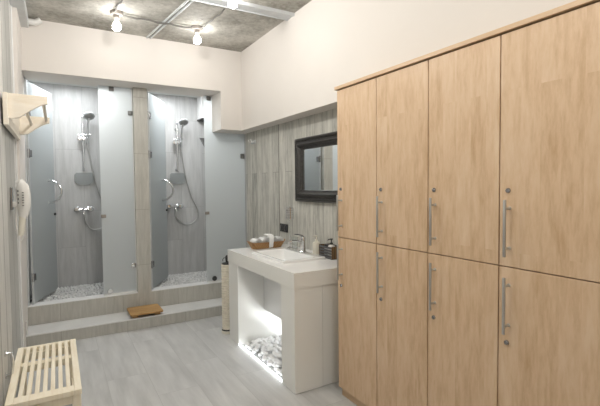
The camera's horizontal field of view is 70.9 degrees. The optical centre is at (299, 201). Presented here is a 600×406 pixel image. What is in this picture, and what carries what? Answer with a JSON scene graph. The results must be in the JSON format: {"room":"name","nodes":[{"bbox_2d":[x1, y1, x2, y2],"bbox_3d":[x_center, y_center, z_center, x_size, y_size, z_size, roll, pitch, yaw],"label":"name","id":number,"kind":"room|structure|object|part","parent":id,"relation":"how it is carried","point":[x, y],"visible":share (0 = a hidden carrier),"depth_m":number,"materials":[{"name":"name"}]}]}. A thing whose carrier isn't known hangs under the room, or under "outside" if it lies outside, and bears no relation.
{"room":"changing room","nodes":[
{"label":"changing room","id":0,"kind":"room"},
{"bbox_2d":[0,0,31,405],"bbox_3d":[-1.173,-0.069,1.382,0.164,3.090,8.170,-2,3,-30],"label":"wall","id":1,"kind":"structure","parent":0,"point":[10,295],"depth_m":2.99,"materials":[{"name":"beige paint"}]},
{"bbox_2d":[4,350,14,378],"bbox_3d":[-1.679,0.940,2.436,0.048,0.166,0.036,-2,3,-30],"label":"handle","id":2,"kind":"object","parent":1,"relation":"attached to","point":[5,352],"visible":1,"depth_m":2.43,"materials":[{"name":"silver metal"}]},
{"bbox_2d":[10,5,23,346],"bbox_3d":[-2.348,-0.152,3.497,0.010,3.070,0.030,-2,3,-30],"label":"trim","id":3,"kind":"structure","parent":1,"relation":"attached to","point":[10,5],"depth_m":3.48,"materials":[{"name":"white"}]},
{"bbox_2d":[10,179,30,240],"bbox_3d":[-2.005,0.060,3.009,0.142,0.447,0.102,-1,2,-6],"label":"hair dryer","id":4,"kind":"object","parent":1,"relation":"attached to","point":[23,194],"visible":1,"depth_m":2.99,"materials":[{"name":"white plastic"}]},
{"bbox_3d":[-2.002,0.161,3.008,0.052,0.245,0.010,-2,3,-30],"label":"cord","id":5,"kind":"part","parent":4,"relation":"part of","materials":[{"name":"white plastic"}]},
{"bbox_2d":[2,92,49,139],"bbox_3d":[-1.982,-0.593,3.080,0.250,0.200,1.010,-2,3,-30],"label":"coat rack","id":6,"kind":"object","parent":1,"relation":"attached to","point":[14,106],"visible":1,"depth_m":2.69,"materials":[{"name":"brown wood"}]},
{"bbox_3d":[-1.729,-0.601,2.681,0.211,0.156,0.025,-2,3,-30],"label":"arm","id":7,"kind":"part","parent":6,"relation":"part of","materials":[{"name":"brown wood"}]},
{"bbox_3d":[-2.204,-0.629,3.502,0.211,0.156,0.025,-2,3,-30],"label":"arm","id":8,"kind":"part","parent":6,"relation":"part of","materials":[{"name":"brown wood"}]},
{"bbox_2d":[25,321,27,334],"bbox_3d":[-2.521,1.165,3.881,0.015,0.130,0.030,-2,3,-30],"label":"bumper cover","id":9,"kind":"object","parent":1,"relation":"attached to","point":[26,324],"visible":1,"depth_m":3.87,"materials":[{"name":"white plastic"}]},
{"bbox_2d":[25,80,62,304],"bbox_3d":[-2.711,-0.096,4.545,0.178,2.252,0.649,-1,2,-10],"label":"shower door","id":10,"kind":"structure","parent":1,"relation":"attached to","point":[40,156],"depth_m":4.51,"materials":[{"name":"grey glass"}]},
{"bbox_3d":[-2.719,-0.111,4.681,0.149,0.282,0.032,-1,2,-11],"label":"handle","id":11,"kind":"part","parent":10,"relation":"part of","materials":[{"name":"silver metal"}]},
{"bbox_2d":[26,305,221,336],"bbox_3d":[-1.524,1.221,4.513,2.375,0.012,0.010,-2,3,-30],"label":"trim","id":12,"kind":"structure","parent":1,"relation":"attached to","point":[216,305],"depth_m":4.31,"materials":[{"name":"white"}]},
{"bbox_2d":[28,281,221,307],"bbox_3d":[-1.719,1.017,4.840,2.375,0.007,0.144,-2,3,-30],"label":"trim","id":13,"kind":"structure","parent":1,"relation":"attached to","point":[36,304],"depth_m":4.59,"materials":[{"name":"white"}]},
{"bbox_2d":[98,85,136,295],"bbox_3d":[-2.008,-0.114,4.637,0.348,2.272,0.036,-2,3,-30],"label":"screen","id":14,"kind":"object","parent":13,"relation":"on","point":[115,110],"visible":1,"depth_m":4.63,"materials":[{"name":"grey glass"}]},
{"bbox_2d":[204,96,245,281],"bbox_3d":[-0.932,-0.149,5.258,0.525,2.272,0.036,-2,3,-30],"label":"screen","id":15,"kind":"object","parent":13,"relation":"on","point":[224,152],"visible":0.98,"depth_m":5.24,"materials":[{"name":"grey glass"}]},
{"bbox_2d":[28,80,198,97],"bbox_3d":[-1.977,-1.453,5.146,2.375,0.070,0.770,-2,3,-30],"label":"ceiling","id":16,"kind":"structure","parent":0,"point":[28,80],"depth_m":5.17,"materials":[{"name":"white paint"}]},
{"bbox_2d":[30,82,206,287],"bbox_3d":[-2.186,-0.102,5.586,2.615,2.800,0.120,-2,3,-30],"label":"wall","id":17,"kind":"structure","parent":0,"point":[79,247],"depth_m":5.29,"materials":[{"name":"grey tile"}]},
{"bbox_2d":[74,114,93,184],"bbox_3d":[-2.657,-0.637,5.166,0.219,0.869,0.101,-2,3,-30],"label":"shower rail","id":18,"kind":"object","parent":17,"relation":"attached to","point":[81,178],"visible":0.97,"depth_m":5.17,"materials":[{"name":"silver metal"}]},
{"bbox_3d":[-2.656,-0.696,5.160,0.021,0.630,0.022,-2,3,-30],"label":"rail","id":19,"kind":"part","parent":18,"relation":"part of","materials":[{"name":"silver metal"}]},
{"bbox_3d":[-2.667,-0.282,5.203,0.210,0.150,0.010,-2,3,-30],"label":"soap dish","id":20,"kind":"part","parent":18,"relation":"part of","materials":[{"name":"plastic"}]},
{"bbox_2d":[83,112,101,229],"bbox_3d":[-2.503,-0.362,5.197,0.294,1.444,0.167,-2,3,-40],"label":"shower","id":21,"kind":"object","parent":18,"relation":"attached to","point":[88,116],"visible":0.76,"depth_m":5.16,"materials":[{"name":"silver metal"}]},
{"bbox_3d":[-2.588,-0.872,5.138,0.103,0.344,0.040,1,3,40],"label":"handle","id":22,"kind":"part","parent":21,"relation":"part of","materials":[{"name":"silver metal"}]},
{"bbox_2d":[74,207,93,214],"bbox_3d":[-2.649,0.110,5.153,0.217,0.093,0.176,-2,3,-30],"label":"shower mixer","id":23,"kind":"object","parent":17,"relation":"attached to","point":[76,209],"visible":1,"depth_m":5.14,"materials":[{"name":"silver metal"}]},
{"bbox_2d":[167,204,182,210],"bbox_3d":[-1.696,0.079,5.703,0.217,0.093,0.176,-2,3,-30],"label":"shower mixer","id":24,"kind":"object","parent":17,"relation":"attached to","point":[169,206],"visible":0.98,"depth_m":5.68,"materials":[{"name":"silver metal"}]},
{"bbox_2d":[169,120,184,183],"bbox_3d":[-1.671,-0.669,5.736,0.219,0.869,0.101,-2,3,-30],"label":"shower rail","id":25,"kind":"object","parent":17,"relation":"attached to","point":[175,178],"visible":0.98,"depth_m":5.74,"materials":[{"name":"silver metal"}]},
{"bbox_3d":[-1.680,-0.315,5.773,0.210,0.150,0.010,-2,3,-30],"label":"soap dish","id":26,"kind":"part","parent":25,"relation":"part of","materials":[{"name":"plastic"}]},
{"bbox_3d":[-1.669,-0.728,5.730,0.021,0.630,0.022,-2,3,-30],"label":"rail","id":27,"kind":"part","parent":25,"relation":"part of","materials":[{"name":"silver metal"}]},
{"bbox_2d":[175,118,198,224],"bbox_3d":[-1.539,-0.393,5.744,0.337,1.444,0.176,-2,3,-30],"label":"shower","id":28,"kind":"object","parent":25,"relation":"attached to","point":[182,122],"visible":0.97,"depth_m":5.75,"materials":[{"name":"silver metal"}]},
{"bbox_3d":[-1.601,-0.904,5.707,0.103,0.344,0.040,1,3,40],"label":"handle","id":29,"kind":"part","parent":28,"relation":"part of","materials":[{"name":"silver metal"}]},
{"bbox_2d":[197,97,203,121],"bbox_3d":[-1.240,-1.290,5.897,0.355,0.320,0.213,-2,3,-30],"label":"wall box","id":30,"kind":"object","parent":17,"relation":"attached to","point":[200,100],"visible":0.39,"depth_m":5.77,"materials":[{"name":"white"}]},
{"bbox_2d":[28,283,221,325],"bbox_3d":[-1.719,1.172,4.848,2.375,0.304,0.140,-2,3,-30],"label":"ledge","id":31,"kind":"object","parent":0,"point":[44,314],"visible":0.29,"depth_m":4.60,"materials":[{"name":"grey tile"}]},
{"bbox_2d":[21,20,253,133],"bbox_3d":[-1.630,-1.282,4.676,2.495,0.920,0.400,-2,3,-30],"label":"wall","id":32,"kind":"structure","parent":0,"point":[50,51],"depth_m":4.41,"materials":[{"name":"beige paint"}]},
{"bbox_2d":[24,77,29,304],"bbox_3d":[-2.736,-0.091,4.216,0.044,2.275,0.032,-2,3,-30],"label":"trim","id":33,"kind":"structure","parent":32,"relation":"attached to","point":[24,77],"depth_m":4.21,"materials":[{"name":"metal"}]},
{"bbox_2d":[132,87,151,292],"bbox_3d":[-1.797,-0.119,4.764,0.145,2.283,0.151,-2,3,-30],"label":"wall pier","id":34,"kind":"object","parent":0,"point":[139,95],"visible":0.86,"depth_m":4.70,"materials":[{"name":"beige wood"}]},
{"bbox_2d":[147,92,173,288],"bbox_3d":[-1.652,-0.129,5.117,0.177,2.252,0.640,-1,2,-2],"label":"shower door","id":35,"kind":"structure","parent":34,"relation":"attached to","point":[158,198],"depth_m":5.07,"materials":[{"name":"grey glass"}]},
{"bbox_3d":[-1.720,-0.130,5.127,0.008,2.240,0.615,-1,2,-1],"label":"glass panel","id":36,"kind":"part","parent":35,"relation":"part of","materials":[{"name":"clear glass"}]},
{"bbox_3d":[-1.644,-0.144,5.245,0.149,0.282,0.032,-1,2,-1],"label":"handle","id":37,"kind":"part","parent":35,"relation":"part of","materials":[{"name":"silver metal"}]},
{"bbox_2d":[25,0,311,51],"bbox_3d":[0.077,-1.695,1.576,2.675,0.120,7.550,-2,3,-30],"label":"ceiling","id":38,"kind":"structure","parent":0,"point":[233,30],"depth_m":3.93,"materials":[{"name":"concrete"}]},
{"bbox_2d":[9,0,41,27],"bbox_3d":[-0.768,-1.555,0.889,0.216,0.092,7.000,-2,3,-30],"label":"duct","id":39,"kind":"object","parent":38,"relation":"attached to","point":[21,7],"visible":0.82,"depth_m":3.63,"materials":[{"name":"metal"}]},
{"bbox_2d":[110,9,122,30],"bbox_3d":[-1.652,-1.624,3.793,0.110,0.166,0.110,-2,3,-30],"label":"ceiling lamp","id":40,"kind":"object","parent":38,"relation":"attached to","point":[116,25],"visible":1,"depth_m":3.77,"materials":[{"name":"white glass"}]},
{"bbox_3d":[-1.651,-1.581,3.795,0.074,0.080,0.074,-2,3,-30],"label":"bulb","id":41,"kind":"part","parent":40,"relation":"part of","materials":[{"name":"white glass"}]},
{"bbox_2d":[122,14,191,28],"bbox_3d":[-1.339,-1.695,3.978,0.687,0.032,0.031,-2,3,-31],"label":"cable","id":42,"kind":"object","parent":38,"relation":"attached to","point":[123,15],"visible":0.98,"depth_m":3.96,"materials":[{"name":"grey plastic"}]},
{"bbox_2d":[146,0,193,38],"bbox_3d":[-1.250,-1.710,3.979,0.056,0.020,1.150,-2,3,-37],"label":"conduit pipes","id":43,"kind":"object","parent":38,"relation":"attached to","point":[185,1],"visible":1,"depth_m":3.88,"materials":[{"name":"metal"}]},
{"bbox_2d":[191,25,202,43],"bbox_3d":[-1.019,-1.645,4.172,0.110,0.166,0.110,-2,3,-30],"label":"ceiling lamp","id":44,"kind":"object","parent":38,"relation":"attached to","point":[196,28],"visible":1,"depth_m":4.15,"materials":[{"name":"white glass"}]},
{"bbox_3d":[-1.019,-1.602,4.174,0.074,0.080,0.074,-2,3,-30],"label":"bulb","id":45,"kind":"part","parent":44,"relation":"part of","materials":[{"name":"white glass"}]},
{"bbox_2d":[201,8,224,28],"bbox_3d":[-0.827,-1.699,3.942,0.024,0.024,0.565,-2,3,-36],"label":"cable","id":46,"kind":"object","parent":38,"relation":"attached to","point":[224,8],"visible":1,"depth_m":3.90,"materials":[{"name":"grey plastic"}]},
{"bbox_2d":[228,0,236,8],"bbox_3d":[-0.534,-1.616,3.334,0.110,0.166,0.110,-2,3,-30],"label":"ceiling lamp","id":47,"kind":"object","parent":38,"relation":"attached to","point":[232,4],"visible":1,"depth_m":3.31,"materials":[{"name":"white glass"}]},
{"bbox_2d":[191,0,294,20],"bbox_3d":[-0.992,-1.682,3.379,2.105,0.030,0.130,-2,3,-30],"label":"cable tray","id":48,"kind":"object","parent":38,"relation":"attached to","point":[243,6],"visible":1,"depth_m":3.71,"materials":[{"name":"metal"}]},
{"bbox_2d":[17,315,356,405],"bbox_3d":[0.235,1.490,1.482,2.675,0.100,7.040,-2,3,-30],"label":"floor","id":49,"kind":"structure","parent":0,"point":[186,363],"depth_m":3.36,"materials":[{"name":"grey tile"}]},
{"bbox_2d":[4,339,81,405],"bbox_3d":[-1.530,1.203,2.551,0.343,0.419,0.865,-2,3,-30],"label":"slatted bench","id":50,"kind":"object","parent":49,"relation":"on","point":[70,394],"visible":1,"depth_m":2.43,"materials":[{"name":"brown wood"}]},
{"bbox_3d":[-1.665,1.013,2.467,0.036,0.030,0.865,-2,3,-30],"label":"rail","id":51,"kind":"part","parent":50,"relation":"part of","materials":[{"name":"brown wood"}]},
{"bbox_3d":[-1.856,1.211,2.823,0.042,0.388,0.045,-2,3,-30],"label":"leg","id":52,"kind":"part","parent":50,"relation":"part of","materials":[{"name":"brown wood"}]},
{"bbox_3d":[-1.335,1.021,2.202,0.271,0.029,0.075,-2,3,-30],"label":"rail","id":53,"kind":"part","parent":50,"relation":"part of","materials":[{"name":"brown wood"}]},
{"bbox_3d":[-1.740,0.997,2.902,0.271,0.029,0.035,-2,3,-30],"label":"rail","id":54,"kind":"part","parent":50,"relation":"part of","materials":[{"name":"brown wood"}]},
{"bbox_3d":[-1.603,1.202,2.969,0.042,0.388,0.045,-2,3,-30],"label":"leg","id":55,"kind":"part","parent":50,"relation":"part of","materials":[{"name":"brown wood"}]},
{"bbox_3d":[-1.399,1.005,2.620,0.036,0.030,0.865,-2,3,-30],"label":"rail","id":56,"kind":"part","parent":50,"relation":"part of","materials":[{"name":"brown wood"}]},
{"bbox_3d":[-1.204,1.226,2.281,0.042,0.388,0.045,-2,3,-30],"label":"leg","id":57,"kind":"part","parent":50,"relation":"part of","materials":[{"name":"brown wood"}]},
{"bbox_2d":[26,306,221,346],"bbox_3d":[-1.603,1.274,4.654,2.375,0.113,0.318,-2,3,-30],"label":"step","id":58,"kind":"structure","parent":49,"relation":"on","point":[106,329],"depth_m":4.34,"materials":[{"name":"grey tile"}]},
{"bbox_2d":[28,297,221,334],"bbox_3d":[-1.605,1.215,4.653,2.375,0.006,0.314,-2,3,-30],"label":"step tread","id":59,"kind":"structure","parent":58,"relation":"on","point":[80,322],"depth_m":4.41,"materials":[{"name":"grey tile"}]},
{"bbox_2d":[127,304,162,317],"bbox_3d":[-1.682,1.190,4.567,0.330,0.048,0.315,-2,3,-30],"label":"duckboard","id":60,"kind":"object","parent":59,"relation":"on","point":[134,312],"visible":1,"depth_m":4.52,"materials":[{"name":"brown wood"}]},
{"bbox_2d":[221,255,229,333],"bbox_3d":[-0.740,0.938,4.285,0.131,0.794,0.131,0,2,15],"label":"brush holder","id":61,"kind":"object","parent":49,"relation":"on","point":[225,265],"visible":0.74,"depth_m":4.24,"materials":[{"name":"beige wicker"}]},
{"bbox_2d":[239,344,281,382],"bbox_3d":[-0.347,1.355,3.570,0.020,0.011,0.865,-2,3,-30],"label":"led strip","id":62,"kind":"object","parent":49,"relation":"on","point":[240,345],"visible":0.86,"depth_m":3.51,"materials":[{"name":"glowing white plastic"}]},
{"bbox_2d":[227,244,338,393],"bbox_3d":[-0.087,0.915,3.720,0.657,0.873,1.330,-2,3,-30],"label":"washstand","id":63,"kind":"object","parent":49,"relation":"on","point":[297,302],"visible":0.8,"depth_m":3.15,"materials":[{"name":"white stone"}]},
{"bbox_2d":[247,239,284,248],"bbox_3d":[-0.335,0.421,4.195,0.388,0.076,0.154,-2,3,-30],"label":"wicker basket","id":64,"kind":"object","parent":63,"relation":"on","point":[276,244],"visible":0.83,"depth_m":4.12,"materials":[{"name":"brown wicker"}]},
{"bbox_2d":[250,238,261,242],"bbox_3d":[-0.431,0.395,4.139,0.081,0.069,0.120,-2,3,-30],"label":"rolled towel","id":65,"kind":"object","parent":64,"relation":"in","point":[253,240],"visible":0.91,"depth_m":4.11,"materials":[{"name":"white fabric"}]},
{"bbox_2d":[259,236,268,242],"bbox_3d":[-0.359,0.387,4.180,0.088,0.074,0.120,-2,3,-30],"label":"rolled towel","id":66,"kind":"object","parent":64,"relation":"in","point":[264,239],"visible":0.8,"depth_m":4.14,"materials":[{"name":"white fabric"}]},
{"bbox_2d":[264,234,273,247],"bbox_3d":[-0.307,0.386,4.181,0.057,0.130,0.138,-2,3,-30],"label":"hand towel","id":67,"kind":"object","parent":64,"relation":"on","point":[271,237],"visible":1,"depth_m":4.13,"materials":[{"name":"white fabric"}]},
{"bbox_2d":[274,236,283,240],"bbox_3d":[-0.224,0.382,4.259,0.072,0.061,0.120,-2,3,-30],"label":"rolled towel","id":68,"kind":"object","parent":64,"relation":"in","point":[278,237],"visible":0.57,"depth_m":4.22,"materials":[{"name":"white fabric"}]},
{"bbox_2d":[229,244,336,272],"bbox_3d":[-0.086,0.488,3.706,0.645,0.020,1.306,-2,3,-30],"label":"countertop","id":69,"kind":"structure","parent":63,"relation":"on","point":[305,266],"depth_m":3.34,"materials":[{"name":"white stone"}]},
{"bbox_2d":[288,234,306,252],"bbox_3d":[-0.027,0.372,3.753,0.190,0.170,0.064,-2,3,-30],"label":"faucet","id":70,"kind":"object","parent":69,"relation":"on","point":[302,241],"visible":1,"depth_m":3.76,"materials":[{"name":"silver metal"}]},
{"bbox_3d":[-0.042,0.359,3.745,0.156,0.042,0.028,-2,3,-30],"label":"spout","id":71,"kind":"part","parent":70,"relation":"part of","materials":[{"name":"silver metal"}]},
{"bbox_2d":[251,247,325,263],"bbox_3d":[-0.117,0.517,3.707,0.415,0.117,0.640,-2,3,-30],"label":"washbasin","id":72,"kind":"object","parent":63,"relation":"in","point":[280,255],"visible":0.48,"depth_m":3.77,"materials":[{"name":"white ceramic"}]},
{"bbox_2d":[286,206,293,247],"bbox_3d":[-0.100,0.252,4.158,0.082,0.414,0.082,-2,3,-30],"label":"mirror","id":73,"kind":"object","parent":63,"relation":"on","point":[289,210],"visible":0.97,"depth_m":4.12,"materials":[{"name":"silver metal"}]},
{"bbox_3d":[-0.099,0.307,4.160,0.010,0.283,0.011,-2,3,-30],"label":"stem","id":74,"kind":"part","parent":73,"relation":"part of","materials":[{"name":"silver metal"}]},
{"bbox_3d":[-0.101,0.114,4.153,0.082,0.113,0.082,-2,3,-30],"label":"lamp shade","id":75,"kind":"part","parent":73,"relation":"part of","materials":[{"name":"metal"}]},
{"bbox_2d":[291,236,297,248],"bbox_3d":[-0.049,0.402,4.089,0.068,0.119,0.068,-2,3,-30],"label":"tumbler","id":76,"kind":"object","parent":63,"relation":"on","point":[294,244],"visible":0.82,"depth_m":4.07,"materials":[{"name":"clear glass"}]},
{"bbox_2d":[313,235,319,253],"bbox_3d":[0.147,0.388,3.797,0.068,0.166,0.068,0,2,2],"label":"soap dispenser","id":77,"kind":"object","parent":63,"relation":"on","point":[316,243],"visible":0.89,"depth_m":3.77,"materials":[{"name":"beige plastic"}]},
{"bbox_2d":[313,241,319,253],"bbox_3d":[0.148,0.414,3.798,0.068,0.115,0.068,-2,3,-30],"label":"bottle","id":78,"kind":"object","parent":77,"relation":"attached to","point":[315,244],"depth_m":3.77,"materials":[{"name":"beige plastic"}]},
{"bbox_2d":[319,243,336,259],"bbox_3d":[0.265,0.425,3.596,0.120,0.105,0.201,-2,3,-30],"label":"caddy","id":79,"kind":"object","parent":63,"relation":"on","point":[322,250],"visible":0.57,"depth_m":3.53,"materials":[{"name":"grey"}]},
{"bbox_2d":[328,238,334,255],"bbox_3d":[0.264,0.391,3.554,0.063,0.159,0.060,0,2,4],"label":"soap dispenser","id":80,"kind":"object","parent":79,"relation":"on","point":[331,239],"visible":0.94,"depth_m":3.54,"materials":[{"name":"white plastic"}]},
{"bbox_3d":[0.314,0.428,3.511,0.120,0.105,0.006,-2,3,-30],"label":"panel","id":81,"kind":"part","parent":79,"relation":"part of","materials":[{"name":"brown wood"}]},
{"bbox_2d":[342,389,365,405],"bbox_3d":[0.862,1.367,2.376,0.349,0.057,1.640,-2,3,-30],"label":"plinth","id":82,"kind":"object","parent":49,"relation":"on","point":[346,394],"visible":0.2,"depth_m":2.89,"materials":[{"name":"brown wood"}]},
{"bbox_2d":[336,78,377,405],"bbox_3d":[0.517,0.275,2.869,0.423,2.088,0.415,-2,3,-30],"label":"locker","id":83,"kind":"object","parent":49,"relation":"on","point":[356,104],"visible":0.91,"depth_m":2.76,"materials":[{"name":"brown wood"}]},
{"bbox_3d":[0.271,0.079,2.902,0.040,0.247,0.016,-2,3,-30],"label":"handle","id":84,"kind":"part","parent":83,"relation":"part of","materials":[{"name":"silver metal"}]},
{"bbox_3d":[0.274,0.418,2.916,0.040,0.249,0.016,-2,3,-30],"label":"handle","id":85,"kind":"part","parent":83,"relation":"part of","materials":[{"name":"silver metal"}]},
{"bbox_3d":[0.372,-0.254,2.767,0.019,1.012,0.410,-2,3,-30],"label":"door","id":86,"kind":"part","parent":83,"relation":"part of","materials":[{"name":"brown wood"}]},
{"bbox_3d":[0.382,0.790,2.809,0.019,1.066,0.410,-2,3,-30],"label":"door","id":87,"kind":"part","parent":83,"relation":"part of","materials":[{"name":"brown wood"}]},
{"bbox_2d":[376,60,428,405],"bbox_3d":[0.726,0.287,2.510,0.423,2.088,0.415,-2,3,-30],"label":"locker","id":88,"kind":"object","parent":49,"relation":"on","point":[402,252],"visible":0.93,"depth_m":2.40,"materials":[{"name":"brown wood"}]},
{"bbox_3d":[0.482,0.430,2.556,0.040,0.249,0.016,-2,3,-30],"label":"handle","id":89,"kind":"part","parent":88,"relation":"part of","materials":[{"name":"silver metal"}]},
{"bbox_3d":[0.479,0.092,2.543,0.040,0.247,0.016,-2,3,-30],"label":"handle","id":90,"kind":"part","parent":88,"relation":"part of","materials":[{"name":"silver metal"}]},
{"bbox_3d":[0.590,0.802,2.449,0.019,1.066,0.410,-2,3,-30],"label":"door","id":91,"kind":"part","parent":88,"relation":"part of","materials":[{"name":"brown wood"}]},
{"bbox_3d":[0.580,-0.241,2.408,0.019,1.012,0.410,-2,3,-30],"label":"door","id":92,"kind":"part","parent":88,"relation":"part of","materials":[{"name":"brown wood"}]},
{"bbox_2d":[428,36,501,405],"bbox_3d":[0.933,0.300,2.150,0.423,2.088,0.415,-2,3,-30],"label":"locker","id":93,"kind":"object","parent":49,"relation":"on","point":[464,83],"visible":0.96,"depth_m":2.04,"materials":[{"name":"brown wood"}]},
{"bbox_3d":[0.690,0.443,2.197,0.040,0.249,0.016,-2,3,-30],"label":"handle","id":94,"kind":"part","parent":93,"relation":"part of","materials":[{"name":"silver metal"}]},
{"bbox_3d":[0.687,0.104,2.183,0.040,0.247,0.016,-2,3,-30],"label":"handle","id":95,"kind":"part","parent":93,"relation":"part of","materials":[{"name":"silver metal"}]},
{"bbox_3d":[0.798,0.815,2.090,0.019,1.066,0.410,-2,3,-30],"label":"door","id":96,"kind":"part","parent":93,"relation":"part of","materials":[{"name":"brown wood"}]},
{"bbox_3d":[0.788,-0.229,2.048,0.019,1.012,0.410,-2,3,-30],"label":"door","id":97,"kind":"part","parent":93,"relation":"part of","materials":[{"name":"brown wood"}]},
{"bbox_2d":[498,2,599,405],"bbox_3d":[1.142,0.312,1.791,0.423,2.088,0.415,-2,3,-30],"label":"locker","id":98,"kind":"object","parent":49,"relation":"on","point":[549,257],"visible":1,"depth_m":1.68,"materials":[{"name":"brown wood"}]},
{"bbox_2d":[334,0,599,90],"bbox_3d":[0.831,-0.763,2.295,0.398,0.022,1.684,-2,3,-30],"label":"board","id":99,"kind":"object","parent":98,"relation":"on","point":[577,4],"visible":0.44,"depth_m":1.92,"materials":[{"name":"brown wood"}]},
{"bbox_3d":[0.898,0.455,1.837,0.040,0.249,0.016,-2,3,-30],"label":"handle","id":100,"kind":"part","parent":98,"relation":"part of","materials":[{"name":"silver metal"}]},
{"bbox_3d":[0.895,0.116,1.823,0.040,0.247,0.016,-2,3,-30],"label":"handle","id":101,"kind":"part","parent":98,"relation":"part of","materials":[{"name":"silver metal"}]},
{"bbox_3d":[1.006,0.827,1.730,0.019,1.066,0.410,-2,3,-30],"label":"door","id":102,"kind":"part","parent":98,"relation":"part of","materials":[{"name":"brown wood"}]},
{"bbox_3d":[0.996,-0.216,1.688,0.019,1.012,0.410,-2,3,-30],"label":"door","id":103,"kind":"part","parent":98,"relation":"part of","materials":[{"name":"brown wood"}]},
{"label":"pebble","id":104,"kind":"object","parent":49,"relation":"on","visible":0},
{"label":"pebble","id":105,"kind":"object","parent":104,"relation":"on","visible":0},
{"bbox_2d":[275,352,280,358],"bbox_3d":[-0.179,1.273,3.482,0.064,0.044,0.047,0,2,17],"label":"pebble","id":106,"kind":"object","parent":105,"relation":"on","point":[277,355],"visible":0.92,"depth_m":3.47,"materials":[{"name":"white stone"}]},
{"bbox_2d":[244,108,337,249],"bbox_3d":[0.969,-0.004,2.623,0.120,2.820,8.170,-2,3,-30],"label":"wall","id":107,"kind":"structure","parent":0,"point":[311,219],"depth_m":4.48,"materials":[{"name":"grey wood"}]},
{"bbox_2d":[277,124,279,235],"bbox_3d":[-0.236,-0.205,4.572,0.006,1.250,0.040,-2,3,-30],"label":"trim","id":108,"kind":"structure","parent":107,"relation":"attached to","point":[278,196],"depth_m":4.57,"materials":[{"name":"grey wood"}]},
{"bbox_2d":[280,223,287,232],"bbox_3d":[-0.172,0.281,4.481,0.013,0.085,0.172,-2,3,-30],"label":"wall socket","id":109,"kind":"object","parent":107,"relation":"attached to","point":[283,227],"visible":1,"depth_m":4.46,"materials":[{"name":"black plastic"}]},
{"bbox_2d":[295,131,337,203],"bbox_3d":[0.202,-0.294,3.754,0.058,0.612,0.990,-2,3,-30],"label":"wall mirror","id":110,"kind":"object","parent":107,"relation":"attached to","point":[316,165],"visible":0.73,"depth_m":3.85,"materials":[{"name":"brown wood"}]},
{"bbox_2d":[303,145,337,189],"bbox_3d":[0.221,-0.295,3.764,0.006,0.408,0.786,-2,3,-30],"label":"mirror glass","id":111,"kind":"object","parent":110,"relation":"attached to","point":[320,165],"depth_m":3.82,"materials":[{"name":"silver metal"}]},
{"bbox_2d":[241,0,575,130],"bbox_3d":[1.181,-1.203,2.029,0.280,0.920,7.000,-2,3,-30],"label":"wall","id":112,"kind":"structure","parent":0,"point":[292,72],"depth_m":3.23,"materials":[{"name":"beige paint"}]},
{"bbox_3d":[-1.949,1.175,5.247,2.375,0.270,0.780,-2,3,-30],"label":"floor","id":113,"kind":"structure","parent":0,"visible":0},
{"bbox_2d":[30,282,103,302],"bbox_3d":[-2.531,1.053,4.903,1.028,0.024,0.799,-2,3,-30],"label":"pebble bed","id":114,"kind":"object","parent":113,"relation":"on","point":[83,290],"visible":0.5,"depth_m":4.87,"materials":[{"name":"white stone"}]},
{"bbox_2d":[154,271,206,287],"bbox_3d":[-1.437,1.018,5.529,1.166,0.024,0.801,-2,3,-30],"label":"pebble bed","id":115,"kind":"object","parent":113,"relation":"on","point":[191,277],"visible":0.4,"depth_m":5.51,"materials":[{"name":"white stone"}]}
]}

